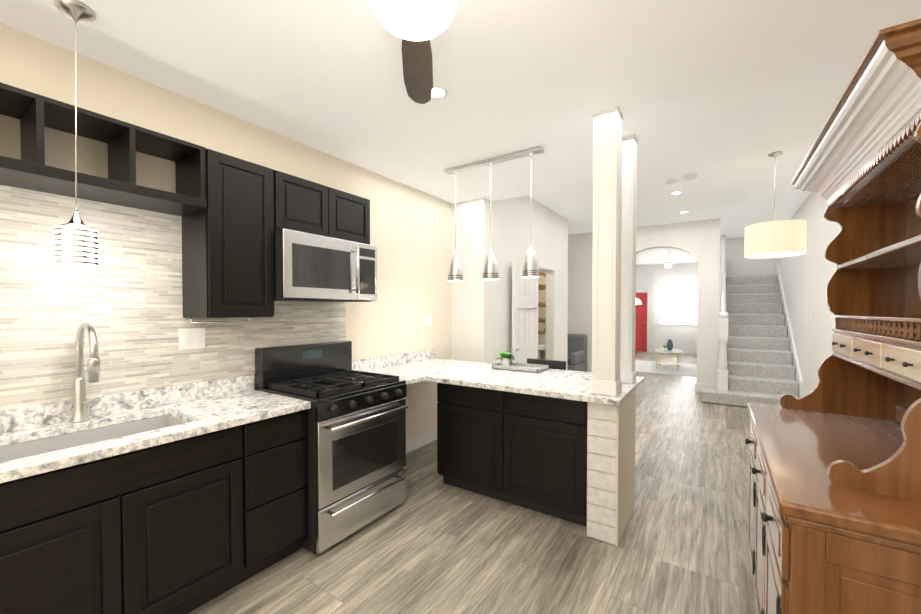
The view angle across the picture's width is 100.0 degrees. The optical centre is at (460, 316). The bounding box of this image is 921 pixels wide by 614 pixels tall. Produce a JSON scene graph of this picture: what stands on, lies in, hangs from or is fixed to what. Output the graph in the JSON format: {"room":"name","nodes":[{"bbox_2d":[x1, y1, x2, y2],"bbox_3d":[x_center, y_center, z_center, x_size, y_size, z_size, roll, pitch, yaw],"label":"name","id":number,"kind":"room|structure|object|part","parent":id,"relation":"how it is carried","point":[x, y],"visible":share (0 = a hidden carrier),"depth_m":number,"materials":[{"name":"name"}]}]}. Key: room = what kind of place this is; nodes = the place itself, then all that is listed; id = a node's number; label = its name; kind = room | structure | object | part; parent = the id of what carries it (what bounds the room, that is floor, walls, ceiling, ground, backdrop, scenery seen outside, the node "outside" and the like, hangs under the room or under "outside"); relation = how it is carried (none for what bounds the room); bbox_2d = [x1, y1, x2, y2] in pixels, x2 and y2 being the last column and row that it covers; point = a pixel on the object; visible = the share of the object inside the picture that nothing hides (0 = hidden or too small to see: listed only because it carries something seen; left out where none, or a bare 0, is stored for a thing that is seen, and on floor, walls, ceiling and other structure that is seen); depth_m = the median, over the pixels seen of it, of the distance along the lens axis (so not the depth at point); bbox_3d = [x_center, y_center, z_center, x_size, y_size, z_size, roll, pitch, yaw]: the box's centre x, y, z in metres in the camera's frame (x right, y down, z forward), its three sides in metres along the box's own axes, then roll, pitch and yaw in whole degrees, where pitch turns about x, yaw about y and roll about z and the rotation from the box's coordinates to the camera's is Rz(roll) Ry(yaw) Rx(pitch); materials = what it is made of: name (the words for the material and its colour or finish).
{"room":"kitchen","nodes":[
{"label":"kitchen","id":0,"kind":"room"},
{"bbox_2d":[0,23,451,441],"bbox_3d":[-1.631,-0.097,2.383,0.150,3.000,5.610,1,1,34],"label":"wall","id":1,"kind":"structure","parent":0,"point":[411,233],"depth_m":2.87,"materials":[{"name":"beige paint"}]},
{"bbox_2d":[0,185,345,409],"bbox_3d":[-1.997,-0.040,1.691,0.008,1.090,3.730,1,1,34],"label":"tile backsplash","id":2,"kind":"structure","parent":1,"relation":"attached to","point":[125,299],"depth_m":1.99,"materials":[{"name":"tile"}]},
{"bbox_2d":[179,328,205,349],"bbox_3d":[-1.588,0.132,2.293,0.010,0.125,0.140,1,1,34],"label":"outlet","id":3,"kind":"object","parent":2,"relation":"attached to","point":[192,338],"visible":1,"depth_m":2.29,"materials":[{"name":"white plastic"}]},
{"bbox_2d":[176,146,279,321],"bbox_3d":[-1.380,-0.451,2.312,0.320,0.910,0.376,1,1,34],"label":"upper cabinet","id":4,"kind":"object","parent":1,"relation":"attached to","point":[234,212],"depth_m":2.18,"materials":[{"name":"black wood"}]},
{"bbox_2d":[276,170,339,238],"bbox_3d":[-1.150,-0.729,2.654,0.320,0.365,0.447,1,1,34],"label":"upper cabinet","id":5,"kind":"object","parent":1,"relation":"attached to","point":[306,206],"depth_m":2.57,"materials":[{"name":"black wood"}]},
{"bbox_2d":[274,228,376,301],"bbox_3d":[-1.004,-0.328,2.768,0.446,0.436,0.780,1,1,34],"label":"microwave","id":6,"kind":"object","parent":5,"relation":"attached to","point":[309,267],"visible":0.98,"depth_m":2.58,"materials":[{"name":"silver metal"}]},
{"bbox_2d":[336,189,369,244],"bbox_3d":[-0.962,-0.734,2.938,0.320,0.365,0.447,1,1,34],"label":"upper cabinet","id":7,"kind":"object","parent":1,"relation":"attached to","point":[354,210],"depth_m":2.90,"materials":[{"name":"black wood"}]},
{"bbox_2d":[352,349,434,371],"bbox_3d":[-0.625,0.419,3.737,0.020,0.100,1.216,1,1,34],"label":"backsplash","id":8,"kind":"structure","parent":1,"relation":"attached to","point":[398,359],"depth_m":3.68,"materials":[{"name":"white stone"}]},
{"bbox_2d":[425,315,431,325],"bbox_3d":[-0.345,0.042,4.178,0.010,0.120,0.120,1,1,34],"label":"outlet","id":9,"kind":"object","parent":1,"relation":"attached to","point":[428,320],"visible":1,"depth_m":4.17,"materials":[{"name":"white plastic"}]},
{"bbox_2d":[406,349,696,452],"bbox_3d":[2.724,1.286,5.992,4.120,0.110,16.100,1,1,34],"label":"baseboard","id":10,"kind":"structure","parent":1,"relation":"attached to","point":[420,441],"depth_m":4.12,"materials":[{"name":"white"}]},
{"bbox_2d":[0,0,920,202],"bbox_3d":[-0.154,-1.476,1.402,3.670,0.410,5.650,1,1,34],"label":"ceiling","id":11,"kind":"structure","parent":0,"point":[684,83],"depth_m":2.02,"materials":[{"name":"white paint"}]},
{"bbox_2d":[53,0,98,267],"bbox_3d":[-1.573,-0.739,1.584,0.189,1.070,0.149,1,1,34],"label":"light","id":12,"kind":"object","parent":11,"relation":"hanging from","point":[76,11],"depth_m":1.55,"materials":[{"name":"silver metal"}]},
{"bbox_3d":[-1.554,-0.278,1.566,0.128,0.150,0.128,1,1,34],"label":"sink pendant light shade","id":13,"kind":"part","parent":12,"relation":"part of","materials":[{"name":"glass"}]},
{"bbox_2d":[370,0,456,103],"bbox_3d":[-0.076,-1.101,1.154,1.125,0.330,1.200,1,1,34],"label":"ceiling fan","id":14,"kind":"object","parent":11,"relation":"hanging from","point":[417,60],"depth_m":1.28,"materials":[{"name":"brown metal"}]},
{"bbox_3d":[-0.152,-0.988,1.260,0.284,0.100,0.284,1,1,34],"label":"ceiling fan globe","id":15,"kind":"part","parent":14,"relation":"part of"},
{"bbox_2d":[431,86,446,98],"bbox_3d":[-0.137,-1.283,2.217,0.124,0.004,0.124,1,1,34],"label":"recessed light","id":16,"kind":"object","parent":11,"relation":"in","point":[439,92],"visible":0.83,"depth_m":2.21,"materials":[{"name":"white"}]},
{"bbox_2d":[445,146,543,280],"bbox_3d":[0.254,-0.807,3.226,0.905,0.990,0.135,1,1,34],"label":"pendant light","id":17,"kind":"object","parent":11,"relation":"hanging from","point":[530,268],"visible":1,"depth_m":3.19,"materials":[{"name":"silver metal"}]},
{"bbox_2d":[452,198,489,362],"bbox_3d":[0.121,-0.134,4.497,0.430,3.000,0.150,1,1,34],"label":"wall","id":18,"kind":"structure","parent":0,"point":[471,317],"depth_m":4.41,"materials":[{"name":"white paint"}]},
{"bbox_2d":[188,351,755,613],"bbox_3d":[2.716,1.371,5.999,4.900,0.060,16.700,1,1,34],"label":"floor","id":19,"kind":"structure","parent":0,"point":[433,543],"depth_m":2.32,"materials":[{"name":"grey wood"}]},
{"bbox_2d":[0,470,207,613],"bbox_3d":[-1.641,1.095,1.684,0.450,0.640,0.820,1,1,34],"label":"base cabinet","id":20,"kind":"object","parent":19,"relation":"on","point":[183,498],"depth_m":1.55,"materials":[{"name":"black wood"}]},
{"bbox_2d":[204,410,308,601],"bbox_3d":[-1.280,0.971,2.232,0.603,0.870,0.496,1,1,34],"label":"base cabinet","id":21,"kind":"object","parent":19,"relation":"on","point":[258,481],"depth_m":2.02,"materials":[{"name":"black wood"}]},
{"bbox_2d":[0,390,310,485],"bbox_3d":[-1.944,0.533,1.201,0.630,0.040,2.936,1,1,34],"label":"countertop","id":22,"kind":"structure","parent":21,"relation":"on","point":[199,416],"depth_m":1.80,"materials":[{"name":"white stone"}]},
{"bbox_2d":[255,340,407,553],"bbox_3d":[-0.865,0.802,2.712,0.735,1.190,0.760,1,1,34],"label":"stove","id":23,"kind":"object","parent":19,"relation":"on","point":[357,449],"visible":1,"depth_m":2.54,"materials":[{"name":"silver metal"}]},
{"bbox_2d":[432,381,511,503],"bbox_3d":[0.246,0.954,3.207,0.665,0.870,0.590,1,1,34],"label":"base cabinet","id":24,"kind":"object","parent":19,"relation":"on","point":[474,426],"depth_m":2.95,"materials":[{"name":"wood"}]},
{"bbox_2d":[538,344,545,358],"bbox_3d":[1.257,0.822,6.487,0.440,1.020,0.275,1,1,34],"label":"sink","id":25,"kind":"object","parent":19,"relation":"on","point":[541,347],"visible":0.23,"depth_m":6.31,"materials":[{"name":"white ceramic"}]},
{"bbox_2d":[527,358,565,369],"bbox_3d":[0.892,0.892,3.768,0.380,0.976,0.360,1,1,34],"label":"bar stool","id":26,"kind":"object","parent":19,"relation":"on","point":[556,364],"visible":0.29,"depth_m":3.58,"materials":[{"name":"black"}]},
{"bbox_2d":[512,393,587,526],"bbox_3d":[0.698,0.959,2.908,0.665,0.870,0.590,1,1,34],"label":"base cabinet","id":27,"kind":"object","parent":19,"relation":"on","point":[518,438],"depth_m":2.62,"materials":[{"name":"wood"}]},
{"bbox_2d":[368,357,643,404],"bbox_3d":[0.325,0.497,3.274,2.116,0.040,0.940,1,1,34],"label":"countertop","id":28,"kind":"structure","parent":27,"relation":"on","point":[568,385],"depth_m":3.00,"materials":[{"name":"white stone"}]},
{"bbox_2d":[492,362,548,372],"bbox_3d":[0.537,0.454,3.480,0.440,0.035,0.260,1,1,34],"label":"tray","id":29,"kind":"object","parent":28,"relation":"on","point":[527,367],"visible":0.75,"depth_m":3.44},
{"bbox_2d":[493,351,514,365],"bbox_3d":[0.436,0.389,3.549,0.221,0.145,0.228,1,1,34],"label":"plant","id":30,"kind":"object","parent":29,"relation":"on","point":[505,357],"visible":0.96,"depth_m":3.50,"materials":[{"name":"green plant"}]},
{"bbox_2d":[590,106,622,395],"bbox_3d":[0.938,-0.400,2.478,0.161,1.779,0.161,1,1,34],"label":"column","id":31,"kind":"structure","parent":28,"relation":"on","point":[606,252],"depth_m":2.42,"materials":[{"name":"white"}]},
{"bbox_2d":[620,134,637,383],"bbox_3d":[1.214,-0.406,2.848,0.141,1.779,0.141,1,1,34],"label":"column","id":32,"kind":"structure","parent":28,"relation":"on","point":[628,254],"depth_m":2.78,"materials":[{"name":"white"}]},
{"bbox_2d":[567,334,586,371],"bbox_3d":[2.055,0.837,7.653,0.700,0.950,0.780,1,1,34],"label":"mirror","id":33,"kind":"object","parent":19,"relation":"on","point":[577,353],"visible":0.38,"depth_m":7.66,"materials":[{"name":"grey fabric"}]},
{"bbox_2d":[635,360,696,376],"bbox_3d":[4.997,1.271,9.704,1.700,0.012,2.200,1,1,34],"label":"rug","id":34,"kind":"object","parent":19,"relation":"on","point":[685,369],"visible":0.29,"depth_m":9.43,"materials":[{"name":"white fabric"}]},
{"bbox_2d":[654,348,682,369],"bbox_3d":[5.108,1.051,9.507,0.618,0.432,1.178,1,1,34],"label":"coffee table","id":35,"kind":"object","parent":34,"relation":"on","point":[673,351],"visible":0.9,"depth_m":9.38,"materials":[{"name":"white stone"}]},
{"bbox_2d":[667,339,672,349],"bbox_3d":[5.191,0.698,9.589,0.140,0.270,0.136,1,1,34],"label":"vase","id":36,"kind":"object","parent":35,"relation":"on","point":[669,345],"visible":0.98,"depth_m":9.55,"materials":[{"name":"grey"}]},
{"bbox_2d":[702,237,802,406],"bbox_3d":[5.137,-0.275,6.979,1.218,3.197,3.200,1,1,34],"label":"stairs","id":37,"kind":"structure","parent":19,"relation":"on","point":[758,361],"depth_m":6.38,"materials":[{"name":"carpet"}]},
{"bbox_2d":[745,18,920,613],"bbox_3d":[1.536,0.338,1.520,0.626,2.160,1.485,1,1,34],"label":"hutch","id":38,"kind":"object","parent":19,"relation":"on","point":[834,525],"visible":1,"depth_m":1.34,"materials":[{"name":"brown wood"}]},
{"bbox_3d":[1.638,-0.641,1.469,0.418,0.202,1.430,1,1,34],"label":"cornice","id":39,"kind":"part","parent":38,"relation":"part of","materials":[{"name":"white wood"}]},
{"bbox_2d":[490,195,565,363],"bbox_3d":[1.022,-0.152,5.573,0.120,3.000,2.640,1,1,34],"label":"wall","id":40,"kind":"structure","parent":0,"point":[511,229],"depth_m":5.03,"materials":[{"name":"white paint"}]},
{"bbox_2d":[512,261,537,362],"bbox_3d":[0.873,0.329,5.086,0.066,2.030,0.760,1,1,34],"label":"room door","id":41,"kind":"structure","parent":40,"relation":"in","point":[524,319],"depth_m":5.00,"materials":[{"name":"white wood"}]},
{"bbox_2d":[538,262,555,359],"bbox_3d":[1.203,0.276,5.838,0.138,2.135,0.980,1,1,34],"label":"door frame","id":42,"kind":"structure","parent":40,"relation":"attached to","point":[550,320],"depth_m":6.16,"materials":[{"name":"white wood"}]},
{"bbox_2d":[538,271,545,359],"bbox_3d":[1.182,0.027,6.766,0.930,2.600,0.120,1,1,34],"label":"wall","id":43,"kind":"structure","parent":0,"point":[541,338],"depth_m":6.56,"materials":[{"name":"beige paint"}]},
{"bbox_2d":[538,272,545,333],"bbox_3d":[1.355,-0.229,6.545,0.388,1.048,0.048,1,1,34],"label":"shelf","id":44,"kind":"object","parent":43,"relation":"attached to","point":[542,303],"visible":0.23,"depth_m":6.54,"materials":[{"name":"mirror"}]},
{"bbox_2d":[565,219,567,369],"bbox_3d":[1.452,-0.176,6.944,0.920,3.000,0.120,1,1,34],"label":"wall","id":45,"kind":"structure","parent":0,"point":[566,324],"depth_m":6.69,"materials":[{"name":"white paint"}]},
{"bbox_2d":[587,390,635,546],"bbox_3d":[1.042,0.964,2.646,0.188,0.868,0.585,1,1,34],"label":"wall","id":46,"kind":"structure","parent":0,"point":[610,468],"depth_m":2.42,"materials":[{"name":"beige"}]},
{"bbox_2d":[568,218,719,392],"bbox_3d":[3.112,-0.186,7.545,3.260,3.000,0.200,1,1,34],"label":"wall","id":47,"kind":"structure","parent":0,"point":[699,241],"depth_m":6.82,"materials":[{"name":"white paint"}]},
{"bbox_2d":[636,261,697,350],"bbox_3d":[7.231,-0.275,12.726,4.390,3.000,0.150,1,1,34],"label":"wall","id":48,"kind":"structure","parent":0,"point":[681,338],"depth_m":12.93,"materials":[{"name":"white paint"}]},
{"bbox_2d":[635,293,646,351],"bbox_3d":[5.979,0.193,13.407,0.880,2.020,0.106,1,1,34],"label":"front door","id":49,"kind":"structure","parent":48,"relation":"in","point":[641,325],"depth_m":13.27,"materials":[{"name":"red wood"}]},
{"bbox_2d":[636,280,697,351],"bbox_3d":[6.648,0.015,13.028,2.590,2.410,0.120,1,1,34],"label":"window trim","id":50,"kind":"structure","parent":48,"relation":"in","point":[647,290],"depth_m":12.94,"materials":[{"name":"white wood"}]},
{"bbox_2d":[663,283,697,323],"bbox_3d":[7.259,-0.426,12.747,1.050,1.340,0.020,1,1,34],"label":"window","id":51,"kind":"structure","parent":48,"relation":"in","point":[671,311],"depth_m":12.77,"materials":[{"name":"white glass"}]},
{"bbox_2d":[527,145,812,264],"bbox_3d":[4.292,-1.750,8.319,4.700,0.100,10.800,1,1,34],"label":"ceiling","id":52,"kind":"structure","parent":0,"point":[736,196],"depth_m":5.36,"materials":[{"name":"white paint"}]},
{"bbox_2d":[646,251,691,267],"bbox_3d":[5.491,-1.502,10.217,1.215,0.460,1.161,1,1,34],"label":"room ceiling fan","id":53,"kind":"object","parent":52,"relation":"hanging from","point":[668,263],"visible":1,"depth_m":10.11,"materials":[{"name":"white plastic"}]},
{"bbox_2d":[665,179,677,184],"bbox_3d":[2.543,-1.619,4.657,0.138,0.036,0.138,0,1,25],"label":"smoke detector","id":54,"kind":"object","parent":52,"relation":"attached to","point":[670,181],"depth_m":4.62,"materials":[{"name":"white plastic"}]},
{"bbox_2d":[684,173,697,179],"bbox_3d":[2.665,-1.616,4.480,0.138,0.036,0.138,0,1,25],"label":"smoke detector","id":55,"kind":"object","parent":52,"relation":"attached to","point":[691,176],"depth_m":4.45,"materials":[{"name":"white plastic"}]},
{"bbox_2d":[768,151,782,220],"bbox_3d":[3.186,-1.256,3.828,0.358,0.733,0.413,1,1,34],"label":"stem","id":56,"kind":"object","parent":52,"relation":"hanging from","point":[776,154],"visible":0.69,"depth_m":3.85,"materials":[{"name":"silver metal"}]},
{"bbox_2d":[744,220,806,257],"bbox_3d":[3.138,-0.763,3.869,0.480,0.300,0.480,1,1,34],"label":"lampshade","id":57,"kind":"object","parent":56,"relation":"hanging from","point":[778,238],"visible":1,"depth_m":3.69,"materials":[{"name":"beige fabric"}]},
{"bbox_2d":[720,235,725,272],"bbox_3d":[5.617,-0.199,8.304,0.103,3.000,0.465,1,1,34],"label":"wall","id":58,"kind":"structure","parent":0,"point":[724,236],"depth_m":8.07,"materials":[{"name":"white paint"}]},
{"bbox_2d":[726,237,777,276],"bbox_3d":[6.150,-0.199,8.301,0.995,3.000,0.120,1,1,34],"label":"wall","id":59,"kind":"structure","parent":0,"point":[738,263],"depth_m":8.29,"materials":[{"name":"white paint"}]},
{"bbox_2d":[778,192,839,395],"bbox_3d":[6.065,-0.179,7.139,0.150,3.000,10.750,1,1,34],"label":"wall","id":60,"kind":"structure","parent":0,"point":[807,275],"depth_m":5.08,"materials":[{"name":"white paint"}]}
]}

